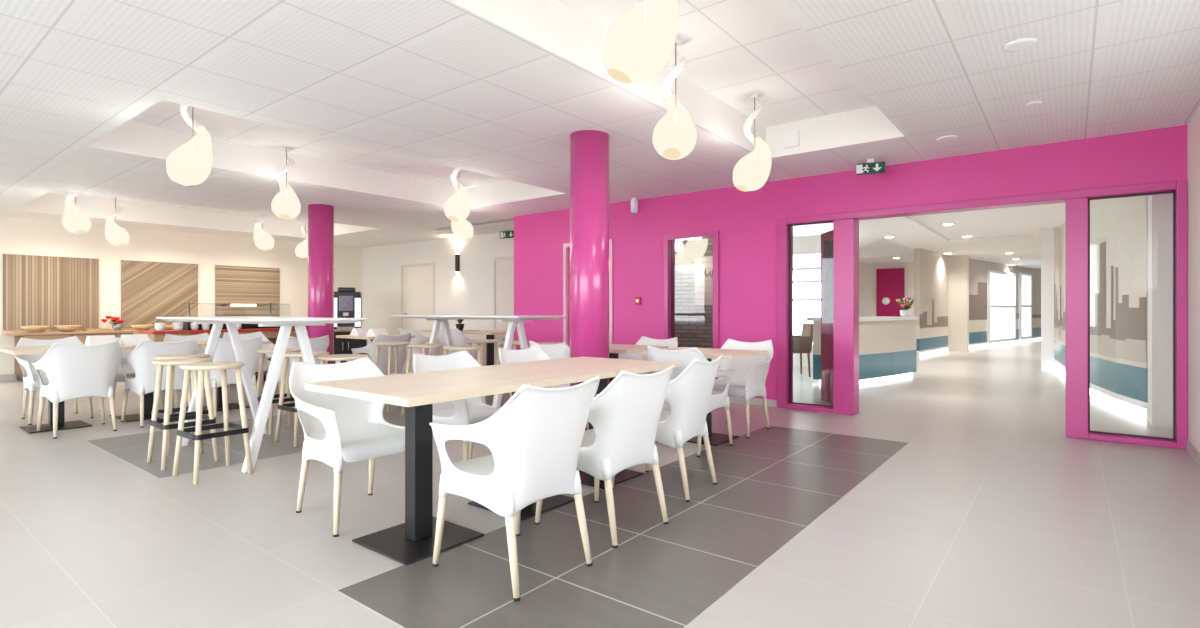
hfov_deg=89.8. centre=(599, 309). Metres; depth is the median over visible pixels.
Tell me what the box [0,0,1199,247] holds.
ceiling
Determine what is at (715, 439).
dining table
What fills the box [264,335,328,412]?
armchair
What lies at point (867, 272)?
wall
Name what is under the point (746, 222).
wall
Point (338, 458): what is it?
socket
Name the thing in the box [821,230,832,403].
door leaf
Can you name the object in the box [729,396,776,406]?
baseboard
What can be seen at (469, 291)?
wall
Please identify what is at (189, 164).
pendant lamp
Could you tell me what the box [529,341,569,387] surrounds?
armchair
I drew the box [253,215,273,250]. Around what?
pendant lamp
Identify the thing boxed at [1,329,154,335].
countertop
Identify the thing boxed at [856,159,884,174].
exit sign
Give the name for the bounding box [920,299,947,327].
print
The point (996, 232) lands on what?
ceiling
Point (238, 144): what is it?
ceiling
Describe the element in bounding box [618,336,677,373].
armchair
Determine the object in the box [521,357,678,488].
dining table
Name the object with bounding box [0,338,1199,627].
floor
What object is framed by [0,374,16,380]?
baseboard
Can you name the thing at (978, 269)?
wall
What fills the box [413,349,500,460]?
armchair
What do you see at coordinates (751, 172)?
pendant lamp
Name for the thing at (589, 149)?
column
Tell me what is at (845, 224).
door frame
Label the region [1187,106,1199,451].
wall
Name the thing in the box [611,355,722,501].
armchair
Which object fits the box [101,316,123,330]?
flowers
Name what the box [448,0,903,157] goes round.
ceiling
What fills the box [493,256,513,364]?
door
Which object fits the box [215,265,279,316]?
wall panel
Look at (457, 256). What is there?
wall lamp
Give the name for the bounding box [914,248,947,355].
wall
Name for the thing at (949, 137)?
recessed light
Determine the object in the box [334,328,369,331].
countertop
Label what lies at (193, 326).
cup
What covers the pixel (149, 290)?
wall panel
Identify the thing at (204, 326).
cup
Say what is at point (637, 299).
fire alarm
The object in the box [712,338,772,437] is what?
armchair
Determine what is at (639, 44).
pendant lamp
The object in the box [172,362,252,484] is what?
bar stool
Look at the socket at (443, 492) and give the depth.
2.52 m
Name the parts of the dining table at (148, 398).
plate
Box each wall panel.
[3,254,98,329]
[121,260,197,327]
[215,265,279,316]
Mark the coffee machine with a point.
(347, 302)
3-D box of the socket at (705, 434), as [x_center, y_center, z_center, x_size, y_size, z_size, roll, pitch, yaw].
[0.645,0.736,3.747,0.061,0.101,0.047,0,0,33]
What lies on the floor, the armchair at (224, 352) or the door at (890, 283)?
the armchair at (224, 352)
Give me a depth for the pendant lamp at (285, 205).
6.39 m
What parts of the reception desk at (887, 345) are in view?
panel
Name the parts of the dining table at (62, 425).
plate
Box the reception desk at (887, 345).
[807,316,918,384]
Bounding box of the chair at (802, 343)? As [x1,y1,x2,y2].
[793,323,812,376]
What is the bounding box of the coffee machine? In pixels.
[334,287,361,328]
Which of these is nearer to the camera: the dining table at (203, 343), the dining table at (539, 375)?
the dining table at (539, 375)
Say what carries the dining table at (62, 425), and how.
on the floor
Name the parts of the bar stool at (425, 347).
leg, seat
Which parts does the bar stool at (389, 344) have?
leg, leg, seat, leg, leg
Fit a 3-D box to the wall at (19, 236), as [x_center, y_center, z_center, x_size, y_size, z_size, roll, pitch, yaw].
[-8.647,-0.380,10.049,0.200,2.920,10.400,0,0,38]
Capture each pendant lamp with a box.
[62,192,91,233]
[105,197,129,245]
[166,104,212,185]
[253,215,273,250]
[271,148,300,219]
[295,220,307,257]
[444,168,470,220]
[451,219,473,240]
[603,0,678,83]
[652,39,696,159]
[675,241,691,271]
[684,238,707,259]
[733,95,771,191]
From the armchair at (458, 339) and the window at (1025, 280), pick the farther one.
the window at (1025, 280)
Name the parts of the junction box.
box lid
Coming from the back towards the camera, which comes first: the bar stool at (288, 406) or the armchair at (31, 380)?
the armchair at (31, 380)
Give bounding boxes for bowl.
[20,326,48,332]
[54,325,80,331]
[130,325,153,329]
[165,325,172,329]
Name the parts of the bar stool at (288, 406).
leg, leg, seat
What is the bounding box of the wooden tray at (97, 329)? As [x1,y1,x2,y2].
[84,328,113,331]
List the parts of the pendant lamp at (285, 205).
cord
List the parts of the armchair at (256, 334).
leg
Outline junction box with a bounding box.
[783,129,799,148]
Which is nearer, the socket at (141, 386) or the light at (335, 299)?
the socket at (141, 386)
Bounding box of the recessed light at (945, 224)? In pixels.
[940,223,955,225]
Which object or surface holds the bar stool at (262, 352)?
on the floor
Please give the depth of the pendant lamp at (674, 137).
3.79 m
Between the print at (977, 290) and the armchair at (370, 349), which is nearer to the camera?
the armchair at (370, 349)
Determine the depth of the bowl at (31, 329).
9.17 m
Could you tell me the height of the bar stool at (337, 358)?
0.727 m
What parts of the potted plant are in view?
pot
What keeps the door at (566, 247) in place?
in the wall at (746, 222)
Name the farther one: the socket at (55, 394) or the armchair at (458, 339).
the armchair at (458, 339)
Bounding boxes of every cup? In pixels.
[155,323,165,330]
[172,322,182,330]
[191,323,198,329]
[202,324,209,329]
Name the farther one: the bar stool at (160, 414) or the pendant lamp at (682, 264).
the pendant lamp at (682, 264)
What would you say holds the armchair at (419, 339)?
on the floor
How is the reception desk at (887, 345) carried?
on the floor
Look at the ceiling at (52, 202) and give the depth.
10.17 m
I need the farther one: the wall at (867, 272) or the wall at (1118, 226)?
the wall at (867, 272)
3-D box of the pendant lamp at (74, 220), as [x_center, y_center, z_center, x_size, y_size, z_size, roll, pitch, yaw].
[-6.651,-1.351,7.648,0.318,0.778,0.282,0,0,23]
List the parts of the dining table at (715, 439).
plate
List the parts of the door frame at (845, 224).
hinge plate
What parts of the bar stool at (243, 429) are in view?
leg, leg, seat, leg, leg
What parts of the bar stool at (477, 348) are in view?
seat, leg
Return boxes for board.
[695,256,712,304]
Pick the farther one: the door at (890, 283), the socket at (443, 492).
the door at (890, 283)
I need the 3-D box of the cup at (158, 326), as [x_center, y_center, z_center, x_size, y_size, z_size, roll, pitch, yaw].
[-5.824,0.225,7.966,0.119,0.110,0.137,0,0,-15]
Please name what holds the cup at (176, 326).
on the bar
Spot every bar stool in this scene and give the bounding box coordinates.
[147,358,218,469]
[148,354,213,455]
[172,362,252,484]
[252,348,300,434]
[274,351,328,446]
[318,354,367,363]
[375,342,411,412]
[401,344,443,415]
[443,346,485,403]
[468,339,503,401]
[493,341,529,399]
[537,342,559,344]
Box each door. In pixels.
[401,262,434,360]
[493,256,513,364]
[563,239,612,345]
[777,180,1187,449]
[876,268,904,316]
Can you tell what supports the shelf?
attached to the bar
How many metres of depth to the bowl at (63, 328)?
9.49 m
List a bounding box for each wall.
[0,216,362,374]
[363,233,513,361]
[514,125,1186,399]
[675,238,712,347]
[793,235,820,366]
[859,262,913,316]
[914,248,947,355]
[969,259,1040,348]
[1054,195,1147,416]
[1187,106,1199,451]
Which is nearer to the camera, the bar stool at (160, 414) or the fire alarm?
the bar stool at (160, 414)
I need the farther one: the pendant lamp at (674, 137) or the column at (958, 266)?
the column at (958, 266)
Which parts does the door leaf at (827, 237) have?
pane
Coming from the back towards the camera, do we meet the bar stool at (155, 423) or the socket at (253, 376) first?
the socket at (253, 376)
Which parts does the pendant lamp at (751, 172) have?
cord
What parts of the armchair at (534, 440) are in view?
leg, leg, leg, leg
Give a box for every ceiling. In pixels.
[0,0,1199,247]
[16,190,380,237]
[88,100,564,207]
[434,202,1065,278]
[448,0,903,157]
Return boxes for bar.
[133,302,307,382]
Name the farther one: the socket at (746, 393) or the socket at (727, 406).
the socket at (746, 393)
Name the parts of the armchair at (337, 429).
leg, leg, leg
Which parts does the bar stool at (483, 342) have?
leg, seat, leg, leg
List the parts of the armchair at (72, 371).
leg, leg, leg, leg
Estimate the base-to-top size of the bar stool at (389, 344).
0.727 m
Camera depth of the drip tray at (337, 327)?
11.81 m
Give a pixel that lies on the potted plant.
(459, 326)
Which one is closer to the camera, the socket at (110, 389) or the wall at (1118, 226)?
the socket at (110, 389)
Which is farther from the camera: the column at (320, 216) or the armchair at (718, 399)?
the column at (320, 216)
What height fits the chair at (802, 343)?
0.861 m
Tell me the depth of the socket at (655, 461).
3.05 m
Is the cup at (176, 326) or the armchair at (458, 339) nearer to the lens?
the cup at (176, 326)
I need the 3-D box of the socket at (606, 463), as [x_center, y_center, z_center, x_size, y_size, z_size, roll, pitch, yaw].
[0.030,0.736,2.790,0.061,0.101,0.047,0,0,41]
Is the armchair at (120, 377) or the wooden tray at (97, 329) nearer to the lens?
the armchair at (120, 377)
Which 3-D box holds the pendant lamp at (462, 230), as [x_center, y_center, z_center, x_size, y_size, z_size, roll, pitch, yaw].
[-1.913,-1.351,8.357,0.318,0.778,0.283,0,0,12]
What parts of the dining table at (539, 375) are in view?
plate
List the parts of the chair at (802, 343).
leg, seat, armrest, backrest, leg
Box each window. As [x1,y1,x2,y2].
[664,231,718,378]
[793,251,820,347]
[987,270,1015,342]
[1019,273,1031,338]
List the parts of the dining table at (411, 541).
plate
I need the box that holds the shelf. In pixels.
[138,327,307,333]
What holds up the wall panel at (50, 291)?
attached to the wall at (19, 236)
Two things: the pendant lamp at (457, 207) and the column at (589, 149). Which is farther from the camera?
the pendant lamp at (457, 207)
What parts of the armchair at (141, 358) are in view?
leg, leg, leg, leg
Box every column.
[308,204,333,363]
[570,130,608,430]
[948,255,968,351]
[1041,228,1053,371]
[1148,193,1172,427]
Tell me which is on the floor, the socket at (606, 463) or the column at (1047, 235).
the column at (1047, 235)
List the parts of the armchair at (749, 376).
leg, leg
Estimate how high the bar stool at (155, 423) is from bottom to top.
0.727 m
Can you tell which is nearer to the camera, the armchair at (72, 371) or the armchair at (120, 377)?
the armchair at (72, 371)
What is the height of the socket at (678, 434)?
0.101 m
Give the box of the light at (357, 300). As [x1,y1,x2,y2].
[355,298,360,326]
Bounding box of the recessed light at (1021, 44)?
[1003,38,1037,51]
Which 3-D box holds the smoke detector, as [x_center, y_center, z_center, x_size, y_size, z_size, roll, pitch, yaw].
[3.022,-1.433,4.187,0.094,0.014,0.094,0,0,38]
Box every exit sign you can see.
[500,230,513,238]
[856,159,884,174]
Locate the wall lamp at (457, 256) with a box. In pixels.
[455,254,459,271]
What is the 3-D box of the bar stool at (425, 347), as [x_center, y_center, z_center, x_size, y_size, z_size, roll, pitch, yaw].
[-1.785,0.716,6.164,0.360,0.727,0.360,0,0,36]
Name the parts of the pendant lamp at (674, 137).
cord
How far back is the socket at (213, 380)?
6.04 m
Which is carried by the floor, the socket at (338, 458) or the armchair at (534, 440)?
the armchair at (534, 440)
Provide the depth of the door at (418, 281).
12.59 m
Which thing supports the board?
attached to the brick wall at (693, 323)
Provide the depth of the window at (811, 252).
11.55 m
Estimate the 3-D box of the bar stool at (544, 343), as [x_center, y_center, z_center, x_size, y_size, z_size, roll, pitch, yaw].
[-0.556,0.716,6.422,0.360,0.727,0.360,0,0,38]
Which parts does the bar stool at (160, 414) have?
leg, seat, leg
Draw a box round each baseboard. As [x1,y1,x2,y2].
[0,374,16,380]
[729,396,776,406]
[1187,440,1199,465]
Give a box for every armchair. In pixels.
[14,336,93,424]
[32,341,122,438]
[104,336,164,415]
[120,338,197,427]
[163,333,209,405]
[199,336,262,417]
[223,331,280,393]
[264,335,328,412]
[289,356,404,536]
[351,332,410,374]
[398,327,439,362]
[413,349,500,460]
[429,375,599,600]
[438,328,480,358]
[498,344,588,429]
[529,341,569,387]
[535,364,675,547]
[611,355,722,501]
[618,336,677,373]
[647,345,734,456]
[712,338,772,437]
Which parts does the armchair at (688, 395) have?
leg, leg, leg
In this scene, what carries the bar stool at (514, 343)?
on the floor
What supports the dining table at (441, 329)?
on the floor
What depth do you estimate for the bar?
8.77 m
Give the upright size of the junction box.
0.150 m
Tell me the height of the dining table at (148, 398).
0.735 m
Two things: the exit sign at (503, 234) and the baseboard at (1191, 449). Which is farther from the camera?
the exit sign at (503, 234)
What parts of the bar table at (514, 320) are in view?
leg, leg, leg, leg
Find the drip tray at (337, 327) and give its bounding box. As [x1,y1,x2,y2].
[337,327,354,328]
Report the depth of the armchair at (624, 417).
2.81 m
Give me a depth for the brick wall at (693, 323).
9.19 m
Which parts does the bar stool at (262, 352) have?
leg, leg, seat, leg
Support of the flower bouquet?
on the reception desk at (887, 345)
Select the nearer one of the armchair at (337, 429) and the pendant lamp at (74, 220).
the armchair at (337, 429)
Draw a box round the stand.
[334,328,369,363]
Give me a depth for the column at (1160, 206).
5.55 m
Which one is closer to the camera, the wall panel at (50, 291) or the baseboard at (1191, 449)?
the baseboard at (1191, 449)
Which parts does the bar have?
post, edge panel, guard glass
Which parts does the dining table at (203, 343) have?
plate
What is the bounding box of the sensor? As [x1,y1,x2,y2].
[630,198,637,212]
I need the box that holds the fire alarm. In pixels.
[635,297,640,304]
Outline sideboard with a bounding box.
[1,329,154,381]
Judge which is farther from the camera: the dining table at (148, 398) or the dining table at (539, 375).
the dining table at (148, 398)
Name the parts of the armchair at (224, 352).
leg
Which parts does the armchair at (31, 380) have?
leg, leg, leg, leg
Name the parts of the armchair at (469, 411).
leg, leg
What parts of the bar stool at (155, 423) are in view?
leg, leg, seat, leg, leg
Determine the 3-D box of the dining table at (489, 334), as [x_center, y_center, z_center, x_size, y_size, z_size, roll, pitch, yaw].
[-1.754,0.711,9.616,0.820,0.735,0.678,0,0,38]
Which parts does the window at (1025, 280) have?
lit pane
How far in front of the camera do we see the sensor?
7.71 m
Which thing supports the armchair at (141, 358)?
on the floor
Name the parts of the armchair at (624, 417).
leg, leg, leg, leg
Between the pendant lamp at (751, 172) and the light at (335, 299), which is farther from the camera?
the light at (335, 299)
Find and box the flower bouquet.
[895,297,914,316]
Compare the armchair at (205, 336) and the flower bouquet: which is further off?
the flower bouquet
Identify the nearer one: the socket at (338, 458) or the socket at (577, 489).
the socket at (577, 489)
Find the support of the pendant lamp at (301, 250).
hanging from the ceiling at (52, 202)
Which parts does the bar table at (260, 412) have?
leg, leg, leg, leg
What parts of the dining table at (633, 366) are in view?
plate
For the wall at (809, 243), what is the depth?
11.52 m
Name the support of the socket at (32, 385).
attached to the armchair at (31, 380)
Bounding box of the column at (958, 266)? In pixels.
[948,255,968,351]
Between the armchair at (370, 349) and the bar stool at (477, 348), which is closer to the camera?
the bar stool at (477, 348)
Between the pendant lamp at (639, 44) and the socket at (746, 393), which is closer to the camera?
the pendant lamp at (639, 44)
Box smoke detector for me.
[1026,101,1042,106]
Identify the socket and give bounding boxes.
[30,383,35,392]
[52,391,58,402]
[108,387,113,397]
[139,384,144,394]
[211,378,216,387]
[252,375,255,383]
[302,440,305,459]
[333,453,343,472]
[439,473,448,496]
[573,470,581,494]
[601,458,611,479]
[652,444,658,464]
[674,430,682,447]
[703,422,708,436]
[724,396,729,408]
[744,391,748,401]
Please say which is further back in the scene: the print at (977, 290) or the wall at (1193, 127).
the print at (977, 290)
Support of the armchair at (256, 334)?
on the floor
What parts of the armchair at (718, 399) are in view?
leg, leg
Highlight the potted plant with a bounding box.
[455,319,463,330]
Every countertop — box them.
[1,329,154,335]
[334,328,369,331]
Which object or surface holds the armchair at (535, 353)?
on the floor
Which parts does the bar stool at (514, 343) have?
leg, seat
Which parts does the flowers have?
pot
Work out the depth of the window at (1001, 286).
18.35 m
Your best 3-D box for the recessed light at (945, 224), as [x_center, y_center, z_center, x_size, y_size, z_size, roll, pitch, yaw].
[5.961,-1.465,10.316,0.240,0.030,0.240,0,0,38]
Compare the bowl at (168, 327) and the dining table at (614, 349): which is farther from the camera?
the bowl at (168, 327)
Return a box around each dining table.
[0,344,92,433]
[116,341,199,421]
[174,339,270,410]
[305,372,531,564]
[336,334,414,341]
[418,329,479,331]
[427,363,616,520]
[460,330,506,365]
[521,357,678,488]
[569,344,667,383]
[642,347,766,445]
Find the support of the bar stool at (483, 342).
on the floor
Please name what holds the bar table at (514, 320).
on the floor
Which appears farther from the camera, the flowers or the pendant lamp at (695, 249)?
the flowers
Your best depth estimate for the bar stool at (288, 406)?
4.93 m
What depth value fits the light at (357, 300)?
11.96 m
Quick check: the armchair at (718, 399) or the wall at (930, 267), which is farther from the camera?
the wall at (930, 267)
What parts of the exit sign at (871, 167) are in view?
doorway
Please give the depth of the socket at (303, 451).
3.16 m
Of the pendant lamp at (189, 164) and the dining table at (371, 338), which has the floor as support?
the dining table at (371, 338)
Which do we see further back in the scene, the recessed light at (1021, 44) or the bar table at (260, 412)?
the bar table at (260, 412)
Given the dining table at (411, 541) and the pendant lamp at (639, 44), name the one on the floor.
the dining table at (411, 541)
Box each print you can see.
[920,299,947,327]
[969,282,1040,319]
[1054,242,1145,340]
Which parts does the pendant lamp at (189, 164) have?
cord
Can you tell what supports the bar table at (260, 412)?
on the floor
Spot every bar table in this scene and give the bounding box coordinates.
[156,316,366,472]
[390,315,566,406]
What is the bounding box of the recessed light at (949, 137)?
[937,135,957,141]
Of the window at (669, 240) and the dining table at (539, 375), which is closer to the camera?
the dining table at (539, 375)
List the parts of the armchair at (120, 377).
leg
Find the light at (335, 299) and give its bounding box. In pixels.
[334,298,336,326]

